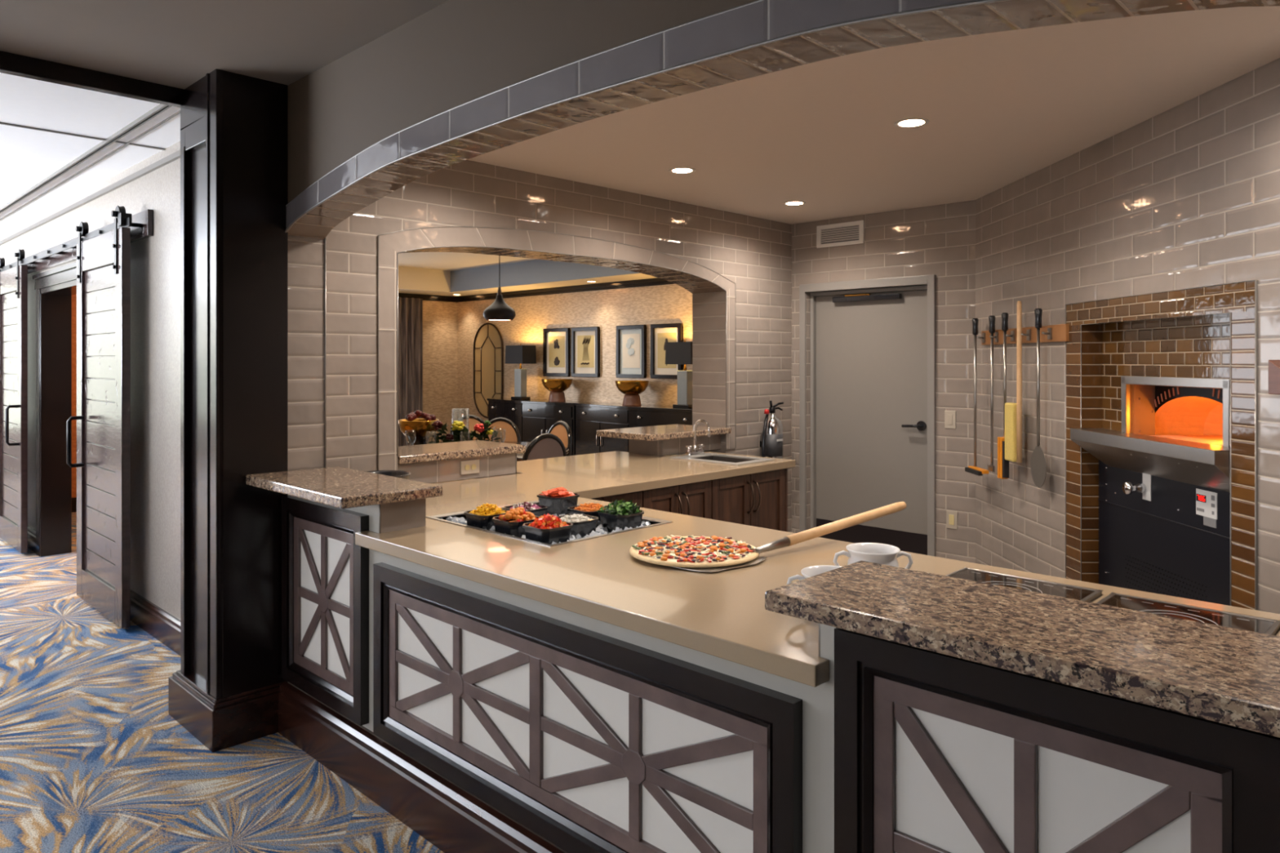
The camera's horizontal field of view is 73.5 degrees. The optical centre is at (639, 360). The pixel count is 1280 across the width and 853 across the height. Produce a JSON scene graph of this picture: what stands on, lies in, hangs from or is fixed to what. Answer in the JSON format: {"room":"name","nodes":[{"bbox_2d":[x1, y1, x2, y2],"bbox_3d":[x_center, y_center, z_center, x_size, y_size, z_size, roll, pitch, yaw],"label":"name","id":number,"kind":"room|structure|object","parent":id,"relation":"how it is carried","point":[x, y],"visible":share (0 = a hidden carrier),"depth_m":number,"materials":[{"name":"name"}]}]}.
{"room":"restaurant","nodes":[
{"label":"restaurant","id":0,"kind":"room"},
{"bbox_2d":[71,293,76,497],"bbox_3d":[-5.885,0.200,8.784,0.100,2.700,0.880,0,0,44],"label":"wall","id":1,"kind":"structure","parent":0,"point":[73,296],"depth_m":8.80,"materials":[{"name":"paint"}]},
{"bbox_2d":[0,511,444,852],"bbox_3d":[-1.902,1.575,5.920,17.400,0.050,12.200,0,0,44],"label":"floor","id":2,"kind":"structure","parent":0,"point":[94,759],"depth_m":3.29,"materials":[{"name":"carpet"}]},
{"bbox_2d":[428,441,568,461],"bbox_3d":[-1.461,1.175,7.728,1.640,0.750,1.640,0,0,44],"label":"dining table","id":3,"kind":"object","parent":2,"relation":"on","point":[519,455],"visible":0.03,"depth_m":8.05,"materials":[{"name":"brown wood"}]},
{"bbox_2d":[398,418,439,445],"bbox_3d":[-1.896,0.652,7.355,0.350,0.295,0.350,0,0,44],"label":"fruit bowl","id":4,"kind":"object","parent":3,"relation":"on","point":[417,430],"visible":0.7,"depth_m":7.24,"materials":[{"name":"gold metal"}]},
{"bbox_2d":[426,420,502,444],"bbox_3d":[-1.463,0.662,7.154,0.629,0.333,0.163,0,0,0],"label":"flower arrangement","id":5,"kind":"object","parent":3,"relation":"on","point":[458,427],"visible":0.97,"depth_m":7.14,"materials":[{"name":"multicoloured plant"}]},
{"bbox_2d":[481,417,520,441],"bbox_3d":[-1.437,1.066,8.536,0.490,0.973,0.581,0,0,2],"label":"dining chair","id":6,"kind":"object","parent":2,"relation":"on","point":[508,430],"visible":0.23,"depth_m":8.76,"materials":[{"name":"grey fabric"}]},
{"bbox_2d":[487,397,592,455],"bbox_3d":[-1.651,1.083,13.377,2.157,0.935,0.550,0,0,44],"label":"sideboard","id":7,"kind":"object","parent":2,"relation":"on","point":[533,418],"visible":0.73,"depth_m":13.03,"materials":[{"name":"black paint"}]},
{"bbox_2d":[505,344,536,399],"bbox_3d":[-1.899,0.172,13.642,0.450,0.885,0.279,0,0,44],"label":"table lamp","id":8,"kind":"object","parent":7,"relation":"on","point":[520,354],"visible":1,"depth_m":13.56,"materials":[{"name":"black fabric"}]},
{"bbox_2d":[541,378,572,401],"bbox_3d":[-1.256,0.445,12.984,0.470,0.340,0.470,0,0,44],"label":"footed bowl","id":9,"kind":"object","parent":7,"relation":"on","point":[557,387],"visible":1,"depth_m":12.86,"materials":[{"name":"gold metal"}]},
{"bbox_2d":[521,433,566,461],"bbox_3d":[-0.917,1.066,7.073,0.490,0.973,0.581,0,0,-40],"label":"dining chair","id":10,"kind":"object","parent":2,"relation":"on","point":[544,446],"visible":0.33,"depth_m":6.85,"materials":[{"name":"beige fabric"}]},
{"bbox_2d":[547,420,572,456],"bbox_3d":[-0.967,1.066,8.148,0.581,0.973,0.490,0,0,-40],"label":"dining chair","id":11,"kind":"object","parent":2,"relation":"on","point":[561,428],"visible":0.22,"depth_m":8.24,"materials":[{"name":"grey fabric"}]},
{"bbox_2d":[573,402,692,455],"bbox_3d":[0.005,1.083,11.756,2.477,0.935,0.550,0,0,44],"label":"sideboard","id":12,"kind":"object","parent":2,"relation":"on","point":[590,417],"visible":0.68,"depth_m":11.80,"materials":[{"name":"black paint"}]},
{"bbox_2d":[614,380,648,405],"bbox_3d":[-0.112,0.445,11.865,0.470,0.340,0.470,0,0,44],"label":"footed bowl","id":13,"kind":"object","parent":12,"relation":"on","point":[631,389],"visible":1,"depth_m":11.74,"materials":[{"name":"gold metal"}]},
{"bbox_2d":[665,340,692,408],"bbox_3d":[0.588,0.172,11.207,0.450,0.885,0.279,0,0,44],"label":"table lamp","id":14,"kind":"object","parent":12,"relation":"on","point":[676,353],"visible":0.86,"depth_m":11.14,"materials":[{"name":"black fabric"}]},
{"bbox_2d":[0,0,449,235],"bbox_3d":[-4.507,-1.218,3.258,17.400,0.105,4.750,0,0,44],"label":"ceiling","id":15,"kind":"structure","parent":0,"point":[175,43],"depth_m":3.27,"materials":[{"name":"paint"}]},
{"bbox_2d":[0,103,180,220],"bbox_3d":[-5.590,-1.161,7.312,10.180,0.021,0.106,0,0,44],"label":"trim","id":16,"kind":"structure","parent":15,"relation":"attached to","point":[158,109],"depth_m":4.78,"materials":[{"name":"paint"}]},
{"bbox_2d":[0,50,184,107],"bbox_3d":[-3.530,-1.147,2.105,0.050,0.105,4.470,0,0,44],"label":"beam","id":17,"kind":"structure","parent":15,"relation":"attached to","point":[11,64],"depth_m":3.43,"materials":[{"name":"black wood"}]},
{"bbox_2d":[180,68,287,698],"bbox_3d":[-1.741,0.173,3.668,0.426,2.753,0.294,0,0,44],"label":"column","id":18,"kind":"structure","parent":0,"point":[233,126],"depth_m":3.54,"materials":[{"name":"black wood"}]},
{"bbox_2d":[168,670,284,752],"bbox_3d":[-1.772,1.450,3.687,0.530,0.200,0.310,0,0,44],"label":"baseboard","id":19,"kind":"structure","parent":18,"relation":"attached to","point":[221,723],"depth_m":3.51,"materials":[{"name":"brown wood"}]},
{"bbox_2d":[422,300,457,444],"bbox_3d":[-5.444,-0.050,13.236,0.100,3.200,6.100,0,0,44],"label":"wall","id":20,"kind":"structure","parent":0,"point":[439,317],"depth_m":15.12,"materials":[{"name":"gold paper"}]},
{"bbox_2d":[398,252,537,271],"bbox_3d":[-2.250,-1.525,10.060,7.290,0.050,4.830,0,0,44],"label":"ceiling","id":21,"kind":"structure","parent":0,"point":[447,261],"depth_m":12.80,"materials":[{"name":"paint"}]},
{"bbox_2d":[483,255,515,320],"bbox_3d":[-1.180,-0.920,7.200,0.272,1.160,0.272,0,0,44],"label":"pendant lamp","id":22,"kind":"object","parent":21,"relation":"hanging from","point":[499,310],"visible":0.98,"depth_m":7.12,"materials":[{"name":"grey metal"}]},
{"bbox_2d":[398,259,639,292],"bbox_3d":[-2.250,-1.329,10.060,7.290,0.362,4.830,0,0,44],"label":"trim","id":23,"kind":"structure","parent":21,"relation":"attached to","point":[536,271],"depth_m":13.34,"materials":[{"name":"paint"}]},
{"bbox_2d":[398,273,656,296],"bbox_3d":[-2.186,-1.180,10.046,9.020,0.060,6.100,0,0,44],"label":"ceiling","id":24,"kind":"structure","parent":0,"point":[636,276],"depth_m":13.19,"materials":[{"name":"paint"}]},
{"bbox_2d":[326,160,791,532],"bbox_3d":[-0.239,0.175,5.377,0.305,2.750,3.910,0,0,44],"label":"wall","id":25,"kind":"structure","parent":0,"point":[753,253],"depth_m":5.14,"materials":[{"name":"beige tile"}]},
{"bbox_2d":[377,235,735,470],"bbox_3d":[-0.292,0.009,5.100,0.008,1.221,2.760,0,0,44],"label":"trim","id":26,"kind":"structure","parent":25,"relation":"attached to","point":[388,256],"depth_m":4.16,"materials":[{"name":"beige tile"}]},
{"bbox_2d":[377,226,735,470],"bbox_3d":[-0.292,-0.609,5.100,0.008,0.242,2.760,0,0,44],"label":"trim","id":27,"kind":"structure","parent":25,"relation":"attached to","point":[402,241],"depth_m":4.81,"materials":[{"name":"beige tile"}]},
{"bbox_2d":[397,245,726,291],"bbox_3d":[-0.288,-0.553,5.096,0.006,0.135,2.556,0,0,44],"label":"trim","id":28,"kind":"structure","parent":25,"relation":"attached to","point":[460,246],"depth_m":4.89,"materials":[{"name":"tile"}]},
{"bbox_2d":[397,434,720,483],"bbox_3d":[-0.427,0.562,5.232,0.330,0.115,2.554,0,0,44],"label":"wall","id":29,"kind":"structure","parent":0,"point":[446,470],"depth_m":4.63,"materials":[{"name":"beige tile"}]},
{"bbox_2d":[397,440,525,464],"bbox_3d":[-1.061,0.485,4.616,0.445,0.040,0.777,0,0,44],"label":"countertop","id":30,"kind":"structure","parent":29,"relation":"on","point":[476,448],"depth_m":4.54,"materials":[{"name":"beige stone"}]},
{"bbox_2d":[596,423,731,440],"bbox_3d":[0.172,0.485,5.858,0.510,0.040,0.812,0,0,44],"label":"bar","id":31,"kind":"object","parent":29,"relation":"on","point":[657,433],"visible":0.97,"depth_m":5.69,"materials":[{"name":"beige stone"}]},
{"bbox_2d":[457,284,692,422],"bbox_3d":[-0.275,-0.050,12.514,10.500,3.200,0.100,0,0,44],"label":"wall","id":32,"kind":"structure","parent":0,"point":[606,309],"depth_m":13.07,"materials":[{"name":"gold paint"}]},
{"bbox_2d":[473,322,502,418],"bbox_3d":[-2.605,0.165,14.693,0.842,1.642,0.036,0,0,44],"label":"wall mirror","id":33,"kind":"object","parent":32,"relation":"attached to","point":[487,343],"visible":0.84,"depth_m":14.72,"materials":[{"name":"brown mirror"}]},
{"bbox_2d":[398,277,674,302],"bbox_3d":[-2.158,-1.100,10.091,9.003,0.100,6.003,0,0,44],"label":"trim","id":34,"kind":"structure","parent":32,"relation":"attached to","point":[649,282],"depth_m":13.53,"materials":[{"name":"black wood"}]},
{"bbox_2d":[398,297,422,446],"bbox_3d":[-4.199,0.230,14.270,0.096,2.600,1.320,0,0,44],"label":"curtain","id":35,"kind":"object","parent":34,"relation":"hanging from","point":[410,309],"visible":0.21,"depth_m":14.56,"materials":[{"name":"grey fabric"}]},
{"bbox_2d":[542,328,570,377],"bbox_3d":[-1.306,-0.133,13.418,0.612,0.755,0.050,0,0,44],"label":"framed picture","id":36,"kind":"object","parent":32,"relation":"attached to","point":[556,341],"visible":1,"depth_m":13.41,"materials":[{"name":"black wood"}]},
{"bbox_2d":[548,336,564,367],"bbox_3d":[-1.303,-0.142,13.422,0.380,0.485,0.004,0,0,44],"label":"print","id":37,"kind":"object","parent":36,"relation":"attached to","point":[556,344],"depth_m":13.41},
{"bbox_2d":[570,326,599,377],"bbox_3d":[-0.826,-0.133,12.948,0.607,0.755,0.050,0,0,44],"label":"framed picture","id":38,"kind":"object","parent":32,"relation":"attached to","point":[585,341],"visible":1,"depth_m":12.94,"materials":[{"name":"black wood"}]},
{"bbox_2d":[577,335,594,367],"bbox_3d":[-0.822,-0.142,12.951,0.375,0.485,0.004,0,0,44],"label":"print","id":39,"kind":"object","parent":38,"relation":"attached to","point":[585,344],"depth_m":12.95},
{"bbox_2d":[615,324,646,377],"bbox_3d":[-0.130,-0.133,12.267,0.579,0.755,0.050,0,0,44],"label":"framed picture","id":40,"kind":"object","parent":32,"relation":"attached to","point":[631,340],"visible":1,"depth_m":12.26,"materials":[{"name":"black wood"}]},
{"bbox_2d":[622,333,639,368],"bbox_3d":[-0.126,-0.142,12.270,0.347,0.485,0.004,0,0,44],"label":"print","id":41,"kind":"object","parent":40,"relation":"attached to","point":[631,342],"depth_m":12.26},
{"bbox_2d":[649,323,683,378],"bbox_3d":[0.364,-0.133,11.784,0.578,0.755,0.050,0,0,44],"label":"framed picture","id":42,"kind":"object","parent":32,"relation":"attached to","point":[660,334],"visible":0.74,"depth_m":11.83,"materials":[{"name":"black wood"}]},
{"bbox_2d":[657,332,675,368],"bbox_3d":[0.367,-0.142,11.787,0.346,0.485,0.004,0,0,44],"label":"print","id":43,"kind":"object","parent":42,"relation":"attached to","point":[662,337],"depth_m":11.83},
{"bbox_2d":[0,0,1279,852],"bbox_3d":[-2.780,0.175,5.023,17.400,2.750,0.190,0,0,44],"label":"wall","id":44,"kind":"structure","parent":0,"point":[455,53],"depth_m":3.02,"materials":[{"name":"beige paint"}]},
{"bbox_2d":[32,262,76,556],"bbox_3d":[-4.046,0.432,6.231,2.080,2.235,0.235,0,0,44],"label":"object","id":45,"kind":"structure","parent":44,"relation":"attached to","point":[55,288],"depth_m":6.84,"materials":[{"name":"black wood"}]},
{"bbox_2d":[0,205,153,628],"bbox_3d":[-4.599,0.314,6.516,4.910,2.418,0.222,0,0,44],"label":"door","id":46,"kind":"structure","parent":44,"relation":"in","point":[103,418],"depth_m":5.18,"materials":[{"name":"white wood"}]},
{"bbox_2d":[0,248,27,553],"bbox_3d":[-5.266,0.314,7.110,1.007,2.418,0.136,0,0,44],"label":"door","id":47,"kind":"structure","parent":46,"relation":"hanging from","point":[13,281],"depth_m":7.01,"materials":[{"name":"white wood"}]},
{"bbox_2d":[0,149,180,245],"bbox_3d":[-5.436,-1.095,7.477,10.170,0.030,0.021,0,0,44],"label":"trim","id":48,"kind":"structure","parent":44,"relation":"attached to","point":[176,155],"depth_m":5.55,"materials":[{"name":"metal"}]},
{"bbox_2d":[130,589,180,655],"bbox_3d":[-2.578,1.465,4.679,2.230,0.170,0.020,0,0,44],"label":"baseboard","id":49,"kind":"structure","parent":44,"relation":"attached to","point":[153,620],"depth_m":4.79,"materials":[{"name":"brown wood"}]},
{"bbox_2d":[281,495,368,725],"bbox_3d":[-1.246,0.946,3.365,0.680,0.761,0.034,0,0,44],"label":"lattice panel","id":50,"kind":"object","parent":44,"relation":"attached to","point":[325,575],"visible":0.98,"depth_m":3.35,"materials":[{"name":"black wood"}]},
{"bbox_2d":[324,236,326,467],"bbox_3d":[-1.380,0.000,3.761,0.007,1.100,0.008,0,0,44],"label":"trim","id":51,"kind":"structure","parent":44,"relation":"attached to","point":[325,239],"depth_m":3.76,"materials":[{"name":"tile"}]},
{"bbox_2d":[246,466,442,508],"bbox_3d":[-1.172,0.485,3.351,0.833,0.040,0.400,0,0,44],"label":"countertop","id":52,"kind":"structure","parent":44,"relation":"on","point":[340,487],"depth_m":3.21,"materials":[{"name":"brown stone"}]},
{"bbox_2d":[278,680,567,852],"bbox_3d":[0.917,1.450,1.237,6.820,0.200,0.050,0,0,44],"label":"baseboard","id":53,"kind":"structure","parent":44,"relation":"attached to","point":[448,816],"depth_m":2.90,"materials":[{"name":"brown wood"}]},
{"bbox_2d":[373,562,802,852],"bbox_3d":[-0.301,1.024,2.440,1.780,0.604,0.034,0,0,44],"label":"lattice panel","id":54,"kind":"object","parent":44,"relation":"attached to","point":[590,741],"visible":1,"depth_m":2.31,"materials":[{"name":"black wood"}]},
{"bbox_2d":[285,0,977,232],"bbox_3d":[-0.262,-0.673,2.420,3.480,0.277,0.008,0,0,44],"label":"trim","id":55,"kind":"structure","parent":44,"relation":"attached to","point":[766,20],"depth_m":2.20,"materials":[{"name":"grey tile"}]},
{"bbox_2d":[284,0,1009,232],"bbox_3d":[-0.265,-0.626,2.416,3.483,0.188,0.008,0,0,44],"label":"trim","id":56,"kind":"structure","parent":44,"relation":"attached to","point":[979,2],"depth_m":2.01,"materials":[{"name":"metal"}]},
{"bbox_2d":[764,560,1279,737],"bbox_3d":[0.710,0.485,1.551,0.915,0.040,0.380,0,0,44],"label":"countertop","id":57,"kind":"structure","parent":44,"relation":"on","point":[1218,673],"depth_m":1.47,"materials":[{"name":"brown stone"}]},
{"bbox_2d":[834,627,1279,852],"bbox_3d":[0.668,0.934,1.491,0.736,0.784,0.034,0,0,44],"label":"lattice panel","id":58,"kind":"object","parent":44,"relation":"attached to","point":[935,752],"visible":0.99,"depth_m":1.49,"materials":[{"name":"black wood"}]},
{"bbox_2d":[467,6,1279,224],"bbox_3d":[1.684,-1.100,3.564,5.780,0.100,4.010,0,0,44],"label":"ceiling","id":59,"kind":"structure","parent":0,"point":[1001,108],"depth_m":3.73,"materials":[{"name":"paint"}]},
{"bbox_2d":[791,200,975,563],"bbox_3d":[1.795,0.175,6.108,1.580,2.750,0.180,0,0,44],"label":"wall","id":60,"kind":"structure","parent":0,"point":[939,241],"depth_m":5.77,"materials":[{"name":"beige tile"}]},
{"bbox_2d":[816,220,864,248],"bbox_3d":[1.467,-0.927,6.294,0.394,0.165,0.012,0,0,44],"label":"air vent","id":61,"kind":"object","parent":60,"relation":"in","point":[852,233],"visible":1,"depth_m":6.29,"materials":[{"name":"white metal"}]},
{"bbox_2d":[799,275,935,556],"bbox_3d":[1.667,0.485,6.221,1.076,2.136,0.203,0,0,44],"label":"door","id":62,"kind":"structure","parent":60,"relation":"in","point":[873,351],"depth_m":6.22,"materials":[{"name":"grey metal"}]},
{"bbox_2d":[975,57,1279,613],"bbox_3d":[2.539,0.175,3.299,0.650,2.750,4.600,0,0,-1],"label":"wall","id":63,"kind":"structure","parent":0,"point":[1186,196],"depth_m":3.96,"materials":[{"name":"beige tile"}]},
{"bbox_2d":[977,324,1068,345],"bbox_3d":[2.162,-0.145,4.920,0.070,0.090,1.060,0,0,-1],"label":"tool rack","id":64,"kind":"object","parent":63,"relation":"attached to","point":[1051,333],"visible":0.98,"depth_m":4.77,"materials":[{"name":"brown wood"}]},
{"bbox_2d":[964,318,988,475],"bbox_3d":[2.102,0.215,5.330,0.080,0.970,0.230,0,0,-1],"label":"rake","id":65,"kind":"object","parent":64,"relation":"hanging from","point":[975,470],"visible":1,"depth_m":5.42,"materials":[{"name":"silver metal"}]},
{"bbox_2d":[988,315,995,471],"bbox_3d":[2.143,0.198,5.215,0.040,0.945,0.070,0,0,-1],"label":"scraper","id":66,"kind":"object","parent":64,"relation":"hanging from","point":[991,318],"visible":1,"depth_m":5.21,"materials":[{"name":"silver metal"}]},
{"bbox_2d":[997,312,1008,479],"bbox_3d":[2.118,0.203,4.985,0.055,0.965,0.070,0,0,-1],"label":"brush","id":67,"kind":"object","parent":64,"relation":"hanging from","point":[1002,464],"visible":0.82,"depth_m":4.99,"materials":[{"name":"black metal"}]},
{"bbox_2d":[1004,301,1022,462],"bbox_3d":[2.122,0.117,4.868,0.050,0.905,0.144,0,0,-1],"label":"brush","id":68,"kind":"object","parent":64,"relation":"hanging from","point":[1013,411],"visible":1,"depth_m":4.81,"materials":[{"name":"brown wood"}]},
{"bbox_2d":[1030,308,1046,487],"bbox_3d":[2.130,0.198,4.585,0.040,0.955,0.176,0,0,-1],"label":"peel","id":69,"kind":"object","parent":64,"relation":"hanging from","point":[1037,464],"visible":1,"depth_m":4.58,"materials":[{"name":"silver metal"}]},
{"bbox_2d":[1065,280,1256,609],"bbox_3d":[2.202,0.629,3.749,0.006,1.842,1.349,0,0,-1],"label":"trim","id":70,"kind":"structure","parent":63,"relation":"attached to","point":[1250,280],"depth_m":3.08,"materials":[{"name":"metal"}]},
{"bbox_2d":[1066,280,1257,610],"bbox_3d":[2.256,0.630,3.749,0.106,1.840,1.344,0,0,-1],"label":"surround","id":71,"kind":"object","parent":63,"relation":"attached to","point":[1197,347],"depth_m":3.79,"materials":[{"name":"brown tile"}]},
{"bbox_2d":[1268,360,1279,395],"bbox_3d":[2.193,0.052,2.881,0.050,0.125,0.160,0,0,-1],"label":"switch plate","id":72,"kind":"object","parent":63,"relation":"attached to","point":[1273,365],"visible":1,"depth_m":2.93,"materials":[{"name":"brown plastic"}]},
{"bbox_3d":[3.536,1.575,3.969,6.900,0.050,7.380,0,0,44],"label":"floor","id":73,"kind":"structure","parent":0,"visible":0},
{"bbox_2d":[591,491,642,507],"bbox_3d":[-0.386,1.108,4.443,0.672,0.884,0.568,0,0,44],"label":"base cabinet","id":74,"kind":"object","parent":73,"relation":"on","point":[637,497],"visible":0.09,"depth_m":4.37,"materials":[{"name":"brown wood"}]},
{"bbox_2d":[640,480,711,519],"bbox_3d":[0.009,1.108,4.847,0.672,0.884,0.558,0,0,44],"label":"base cabinet","id":75,"kind":"object","parent":73,"relation":"on","point":[695,499],"visible":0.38,"depth_m":4.67,"materials":[{"name":"brown wood"}]},
{"bbox_2d":[711,468,785,531],"bbox_3d":[0.457,1.108,5.304,0.672,0.884,0.718,0,0,44],"label":"base cabinet","id":76,"kind":"object","parent":73,"relation":"on","point":[758,499],"visible":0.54,"depth_m":5.11,"materials":[{"name":"brown wood"}]},
{"bbox_2d":[355,450,1279,687],"bbox_3d":[0.621,0.642,3.601,4.350,0.045,3.025,0,0,44],"label":"countertop","id":77,"kind":"structure","parent":76,"relation":"on","point":[723,614],"depth_m":2.60,"materials":[{"name":"beige stone"}]},
{"bbox_2d":[440,513,650,544],"bbox_3d":[-0.361,0.683,3.344,0.752,0.135,0.596,0,0,44],"label":"crushed ice","id":78,"kind":"object","parent":77,"relation":"in","point":[600,530],"visible":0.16,"depth_m":3.22,"materials":[{"name":"white ice"}]},
{"bbox_2d":[463,509,507,529],"bbox_3d":[-0.583,0.633,3.286,0.150,0.110,0.150,0,0,44],"label":"bin","id":79,"kind":"object","parent":78,"relation":"on","point":[486,522],"visible":0.43,"depth_m":3.22,"materials":[{"name":"black plastic"}]},
{"bbox_2d":[492,515,538,537],"bbox_3d":[-0.454,0.633,3.160,0.150,0.110,0.150,0,0,44],"label":"bin","id":80,"kind":"object","parent":78,"relation":"on","point":[512,528],"visible":0.39,"depth_m":3.10,"materials":[{"name":"black plastic"}]},
{"bbox_2d":[498,506,535,521],"bbox_3d":[-0.453,0.604,3.159,0.120,0.128,0.124,0,0,44],"label":"chunks","id":81,"kind":"object","parent":80,"relation":"in","point":[519,514],"visible":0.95,"depth_m":3.13,"materials":[{"name":"orange food"}]},
{"bbox_2d":[522,520,573,544],"bbox_3d":[-0.326,0.633,3.034,0.150,0.110,0.150,0,0,44],"label":"bin","id":82,"kind":"object","parent":78,"relation":"on","point":[562,534],"visible":0.56,"depth_m":2.98,"materials":[{"name":"black plastic"}]},
{"bbox_2d":[528,513,568,528],"bbox_3d":[-0.326,0.605,3.034,0.125,0.126,0.124,0,0,44],"label":"tomatoes","id":83,"kind":"object","parent":82,"relation":"in","point":[544,522],"visible":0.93,"depth_m":3.01,"materials":[{"name":"red food"}]},
{"bbox_2d":[537,492,579,515],"bbox_3d":[-0.340,0.611,3.572,0.150,0.110,0.150,0,0,44],"label":"bin","id":84,"kind":"object","parent":78,"relation":"on","point":[557,505],"visible":0.57,"depth_m":3.51,"materials":[{"name":"black plastic"}]},
{"bbox_2d":[557,514,598,538],"bbox_3d":[-0.243,0.643,3.209,0.150,0.110,0.150,0,0,44],"label":"bin","id":85,"kind":"object","parent":78,"relation":"on","point":[584,528],"visible":0.41,"depth_m":3.16,"materials":[{"name":"black plastic"}]},
{"bbox_2d":[598,509,644,532],"bbox_3d":[-0.072,0.633,3.298,0.150,0.110,0.150,0,0,44],"label":"bin","id":86,"kind":"object","parent":78,"relation":"on","point":[612,521],"visible":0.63,"depth_m":3.25,"materials":[{"name":"black plastic"}]},
{"bbox_2d":[597,498,641,515],"bbox_3d":[-0.068,0.599,3.294,0.145,0.138,0.142,0,0,44],"label":"leafy greens","id":87,"kind":"object","parent":86,"relation":"in","point":[628,508],"visible":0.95,"depth_m":3.27,"materials":[{"name":"green plant"}]},
{"bbox_2d":[426,500,672,546],"bbox_3d":[-0.361,0.689,3.345,0.769,0.143,0.609,0,0,44],"label":"well","id":88,"kind":"object","parent":77,"relation":"in","point":[660,522],"visible":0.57,"depth_m":3.20,"materials":[{"name":"metal"}]},
{"bbox_2d":[684,419,710,456],"bbox_3d":[0.392,0.494,5.515,0.154,0.239,0.160,0,0,44],"label":"faucet","id":89,"kind":"object","parent":77,"relation":"on","point":[695,452],"visible":1,"depth_m":5.53,"materials":[{"name":"silver metal"}]},
{"bbox_2d":[670,453,774,466],"bbox_3d":[0.515,0.701,5.394,0.544,0.178,0.380,0,0,44],"label":"bar sink","id":90,"kind":"object","parent":77,"relation":"in","point":[714,458],"visible":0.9,"depth_m":5.43,"materials":[{"name":"metal"}]},
{"bbox_2d":[694,455,755,462],"bbox_3d":[0.526,0.705,5.383,0.380,0.170,0.250,0,0,44],"label":"basin","id":91,"kind":"object","parent":90,"relation":"in","point":[730,459],"depth_m":5.50,"materials":[{"name":"metal"}]},
{"bbox_2d":[760,400,783,458],"bbox_3d":[0.956,0.530,6.232,0.172,0.483,0.214,0,0,9],"label":"fire extinguisher","id":92,"kind":"object","parent":77,"relation":"on","point":[771,442],"visible":0.78,"depth_m":6.19,"materials":[{"name":"silver metal"}]},
{"bbox_2d":[672,501,906,572],"bbox_3d":[0.539,0.572,2.901,1.119,0.088,0.271,0,0,-36],"label":"peel","id":93,"kind":"object","parent":77,"relation":"on","point":[788,540],"visible":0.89,"depth_m":2.87,"materials":[{"name":"wood"}]},
{"bbox_2d":[629,534,759,568],"bbox_3d":[0.172,0.599,2.735,0.412,0.026,0.412,0,0,2],"label":"pizza","id":94,"kind":"object","parent":93,"relation":"on","point":[678,551],"visible":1,"depth_m":2.67,"materials":[{"name":"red food"}]},
{"bbox_2d":[786,564,841,584],"bbox_3d":[0.464,0.567,2.082,0.169,0.107,0.144,0,0,-35],"label":"mug","id":95,"kind":"object","parent":77,"relation":"on","point":[812,571],"visible":0.09,"depth_m":2.13,"materials":[{"name":"white ceramic"}]},
{"bbox_2d":[800,564,841,578],"bbox_3d":[0.464,0.567,2.082,0.144,0.107,0.144,0,0,5],"label":"bowl","id":96,"kind":"object","parent":95,"relation":"attached to","point":[812,571],"depth_m":2.14,"materials":[{"name":"white ceramic"}]},
{"bbox_2d":[832,542,912,568],"bbox_3d":[0.638,0.567,2.350,0.169,0.107,0.144,0,0,-37],"label":"mug","id":97,"kind":"object","parent":77,"relation":"on","point":[876,553],"visible":0.47,"depth_m":2.34,"materials":[{"name":"white ceramic"}]},
{"bbox_2d":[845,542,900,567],"bbox_3d":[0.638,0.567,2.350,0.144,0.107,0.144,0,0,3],"label":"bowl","id":98,"kind":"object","parent":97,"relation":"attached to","point":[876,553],"depth_m":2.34,"materials":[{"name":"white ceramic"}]},
{"bbox_2d":[946,567,1103,602],"bbox_3d":[0.912,0.625,2.221,0.377,0.030,0.532,0,0,44],"label":"cooktop","id":99,"kind":"object","parent":77,"relation":"in","point":[1073,592],"visible":0.21,"depth_m":2.35,"materials":[{"name":"glass"}]},
{"bbox_2d":[1096,591,1279,635],"bbox_3d":[1.190,0.625,1.948,0.367,0.030,0.532,0,0,44],"label":"cooktop","id":100,"kind":"object","parent":77,"relation":"in","point":[1235,620],"visible":0.31,"depth_m":2.08,"materials":[{"name":"glass"}]},
{"bbox_2d":[1070,376,1230,605],"bbox_3d":[2.477,0.811,3.738,0.665,1.478,1.060,0,0,-1],"label":"oven","id":101,"kind":"object","parent":73,"relation":"on","point":[1164,499],"visible":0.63,"depth_m":3.79,"materials":[{"name":"metal"}]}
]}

